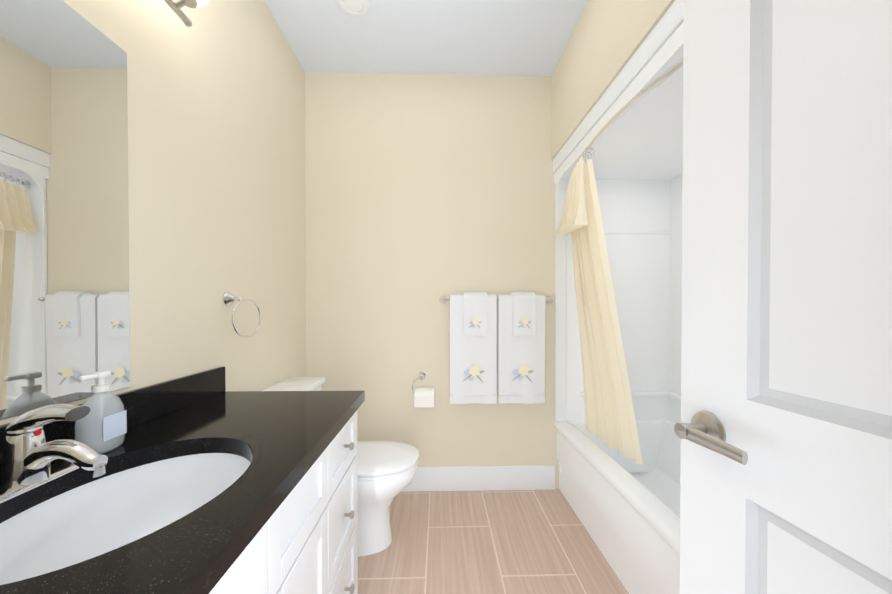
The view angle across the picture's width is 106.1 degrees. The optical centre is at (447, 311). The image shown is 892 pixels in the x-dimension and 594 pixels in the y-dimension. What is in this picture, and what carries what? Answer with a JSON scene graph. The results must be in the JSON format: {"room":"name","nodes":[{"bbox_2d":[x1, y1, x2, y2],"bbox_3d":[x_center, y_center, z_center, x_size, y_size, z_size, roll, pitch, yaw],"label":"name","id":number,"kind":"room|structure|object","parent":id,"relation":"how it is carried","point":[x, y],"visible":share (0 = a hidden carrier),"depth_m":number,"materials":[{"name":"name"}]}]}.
{"room":"bathroom","nodes":[
{"label":"bathroom","id":0,"kind":"room"},
{"bbox_2d":[0,0,305,424],"bbox_3d":[-0.946,-0.174,1.015,0.100,2.739,2.546,0,1,-1],"label":"wall","id":1,"kind":"structure","parent":0,"point":[216,142],"depth_m":1.29,"materials":[{"name":"beige paint"}]},
{"bbox_2d":[0,0,129,419],"bbox_3d":[-0.879,-0.249,0.464,0.006,0.930,0.942,0,1,-1],"label":"mirror","id":2,"kind":"object","parent":1,"relation":"attached to","point":[64,274],"visible":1,"depth_m":0.77,"materials":[{"name":"clear glass"}]},
{"bbox_2d":[164,0,209,26],"bbox_3d":[-0.773,-0.915,0.608,0.226,0.230,0.812,0,1,-1],"label":"sconce","id":3,"kind":"object","parent":1,"relation":"attached to","point":[175,6],"visible":1,"depth_m":0.96,"materials":[{"name":"grey metal"}]},
{"bbox_2d":[222,291,260,337],"bbox_3d":[-0.864,0.012,1.404,0.084,0.194,0.162,0,1,-1],"label":"towel ring","id":4,"kind":"object","parent":1,"relation":"attached to","point":[229,298],"visible":1,"depth_m":1.36,"materials":[{"name":"silver metal"}]},
{"bbox_2d":[264,0,587,75],"bbox_3d":[0.343,-1.566,0.283,2.640,0.060,4.046,0,1,-1],"label":"ceiling","id":5,"kind":"structure","parent":0,"point":[496,37],"depth_m":1.88,"materials":[{"name":"white paint"}]},
{"bbox_2d":[335,0,369,16],"bbox_3d":[-0.473,-1.539,1.670,0.170,0.022,0.170,0,1,-1],"label":"ceiling vent","id":6,"kind":"object","parent":5,"relation":"in","point":[357,8],"visible":1,"depth_m":1.69,"materials":[{"name":"white"}]},
{"bbox_2d":[305,72,639,488],"bbox_3d":[0.292,-0.187,2.270,2.640,2.739,0.100,0,1,-1],"label":"wall","id":7,"kind":"structure","parent":0,"point":[424,193],"depth_m":2.21,"materials":[{"name":"beige paint"}]},
{"bbox_2d":[412,372,434,406],"bbox_3d":[-0.159,0.500,2.165,0.147,0.203,0.105,0,1,-1],"label":"toilet paper holder","id":8,"kind":"object","parent":7,"relation":"attached to","point":[423,396],"visible":0.98,"depth_m":2.12,"materials":[{"name":"white paper"}]},
{"bbox_2d":[401,465,554,491],"bbox_3d":[-0.106,1.104,2.212,1.641,0.160,0.021,0,1,-1],"label":"baseboard","id":9,"kind":"structure","parent":7,"relation":"attached to","point":[484,478],"depth_m":2.20,"materials":[{"name":"white wood"}]},
{"bbox_2d":[439,296,554,303],"bbox_3d":[0.323,-0.078,2.177,0.754,0.054,0.090,0,1,-1],"label":"towel rail","id":10,"kind":"object","parent":7,"relation":"attached to","point":[445,299],"visible":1,"depth_m":2.15,"materials":[{"name":"silver metal"}]},
{"bbox_2d":[450,292,496,403],"bbox_3d":[0.160,0.226,2.143,0.294,0.706,0.104,0,1,-1],"label":"hanging towel","id":11,"kind":"object","parent":10,"relation":"hanging from","point":[473,347],"visible":1,"depth_m":2.11,"materials":[{"name":"white fabric"}]},
{"bbox_2d":[497,292,544,403],"bbox_3d":[0.469,0.226,2.151,0.296,0.706,0.104,0,1,-1],"label":"hanging towel","id":12,"kind":"object","parent":10,"relation":"hanging from","point":[520,347],"visible":1,"depth_m":2.12,"materials":[{"name":"white fabric"}]},
{"bbox_2d":[553,0,683,420],"bbox_3d":[0.759,0.097,1.381,0.086,2.190,1.706,0,1,-1],"label":"trim","id":13,"kind":"structure","parent":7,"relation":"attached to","point":[670,22],"depth_m":1.90,"materials":[{"name":"white wood"}]},
{"bbox_2d":[358,489,628,593],"bbox_3d":[0.343,1.233,0.312,2.640,0.060,4.046,0,1,-1],"label":"floor","id":14,"kind":"structure","parent":0,"point":[500,542],"depth_m":1.68,"materials":[{"name":"tile"}]},
{"bbox_2d":[209,440,336,593],"bbox_3d":[-0.609,0.785,0.426,0.539,0.832,1.128,0,1,-1],"label":"base cabinet","id":15,"kind":"object","parent":14,"relation":"on","point":[304,540],"depth_m":0.79,"materials":[{"name":"white wood"}]},
{"bbox_2d":[0,367,364,593],"bbox_3d":[-0.599,0.295,0.600,0.568,0.140,1.486,0,1,-1],"label":"countertop","id":16,"kind":"structure","parent":15,"relation":"on","point":[280,441],"depth_m":0.74,"materials":[{"name":"black stone"}]},
{"bbox_2d":[0,404,107,503],"bbox_3d":[-0.726,0.248,0.621,0.170,0.152,0.170,0,1,-1],"label":"faucet","id":17,"kind":"object","parent":16,"relation":"on","point":[30,453],"visible":1,"depth_m":0.61,"materials":[{"name":"silver metal"}]},
{"bbox_2d":[74,371,126,453],"bbox_3d":[-0.805,0.230,0.779,0.062,0.182,0.100,0,1,-1],"label":"soap dispenser","id":18,"kind":"object","parent":16,"relation":"on","point":[112,426],"visible":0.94,"depth_m":0.77,"materials":[{"name":"white plastic"}]},
{"bbox_2d":[0,453,250,584],"bbox_3d":[-0.591,0.448,0.627,0.430,0.163,0.530,0,1,-1],"label":"sink basin","id":19,"kind":"object","parent":16,"relation":"in","point":[92,519],"visible":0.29,"depth_m":0.73,"materials":[{"name":"white ceramic"}]},
{"bbox_2d":[262,377,418,556],"bbox_3d":[-0.532,0.784,1.737,0.764,0.808,0.456,0,1,-1],"label":"toilet","id":20,"kind":"object","parent":14,"relation":"on","point":[386,472],"visible":0.38,"depth_m":1.65,"materials":[{"name":"white ceramic"}]},
{"bbox_2d":[333,411,357,593],"bbox_3d":[-0.628,0.778,1.140,0.539,0.832,0.415,0,1,-1],"label":"base cabinet","id":21,"kind":"object","parent":14,"relation":"on","point":[345,497],"depth_m":1.20,"materials":[{"name":"white wood"}]},
{"bbox_2d":[554,21,683,593],"bbox_3d":[1.127,0.142,1.436,0.809,2.098,1.612,0,1,-1],"label":"shower","id":22,"kind":"object","parent":14,"relation":"on","point":[628,516],"visible":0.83,"depth_m":2.13,"materials":[{"name":"white plastic"}]},
{"bbox_2d":[582,58,682,161],"bbox_3d":[0.773,-0.799,1.460,0.195,0.052,1.492,0,1,-1],"label":"shower rod","id":23,"kind":"object","parent":22,"relation":"attached to","point":[654,84],"visible":0.42,"depth_m":1.25,"materials":[{"name":"silver metal"}]},
{"bbox_2d":[554,147,642,464],"bbox_3d":[0.782,-0.038,1.913,0.350,1.568,0.562,0,1,-1],"label":"shower curtain","id":24,"kind":"object","parent":23,"relation":"hanging from","point":[610,420],"visible":0.98,"depth_m":1.78,"materials":[{"name":"beige fabric"}]},
{"bbox_2d":[551,0,674,159],"bbox_3d":[0.770,-1.243,1.393,0.130,0.609,1.656,0,1,-1],"label":"wall","id":25,"kind":"structure","parent":0,"point":[606,39],"depth_m":1.61,"materials":[{"name":"beige paint"}]},
{"bbox_3d":[0.155,0.143,-0.168,0.960,2.130,0.118,0,1,-1],"label":"trim","id":26,"kind":"structure","parent":0,"visible":0},
{"bbox_2d":[674,0,891,593],"bbox_3d":[0.527,0.175,0.279,0.145,2.032,0.812,0,1,-6],"label":"door","id":27,"kind":"structure","parent":26,"relation":"attached to","point":[783,430],"depth_m":0.49,"materials":[{"name":"white wood"}]}
]}

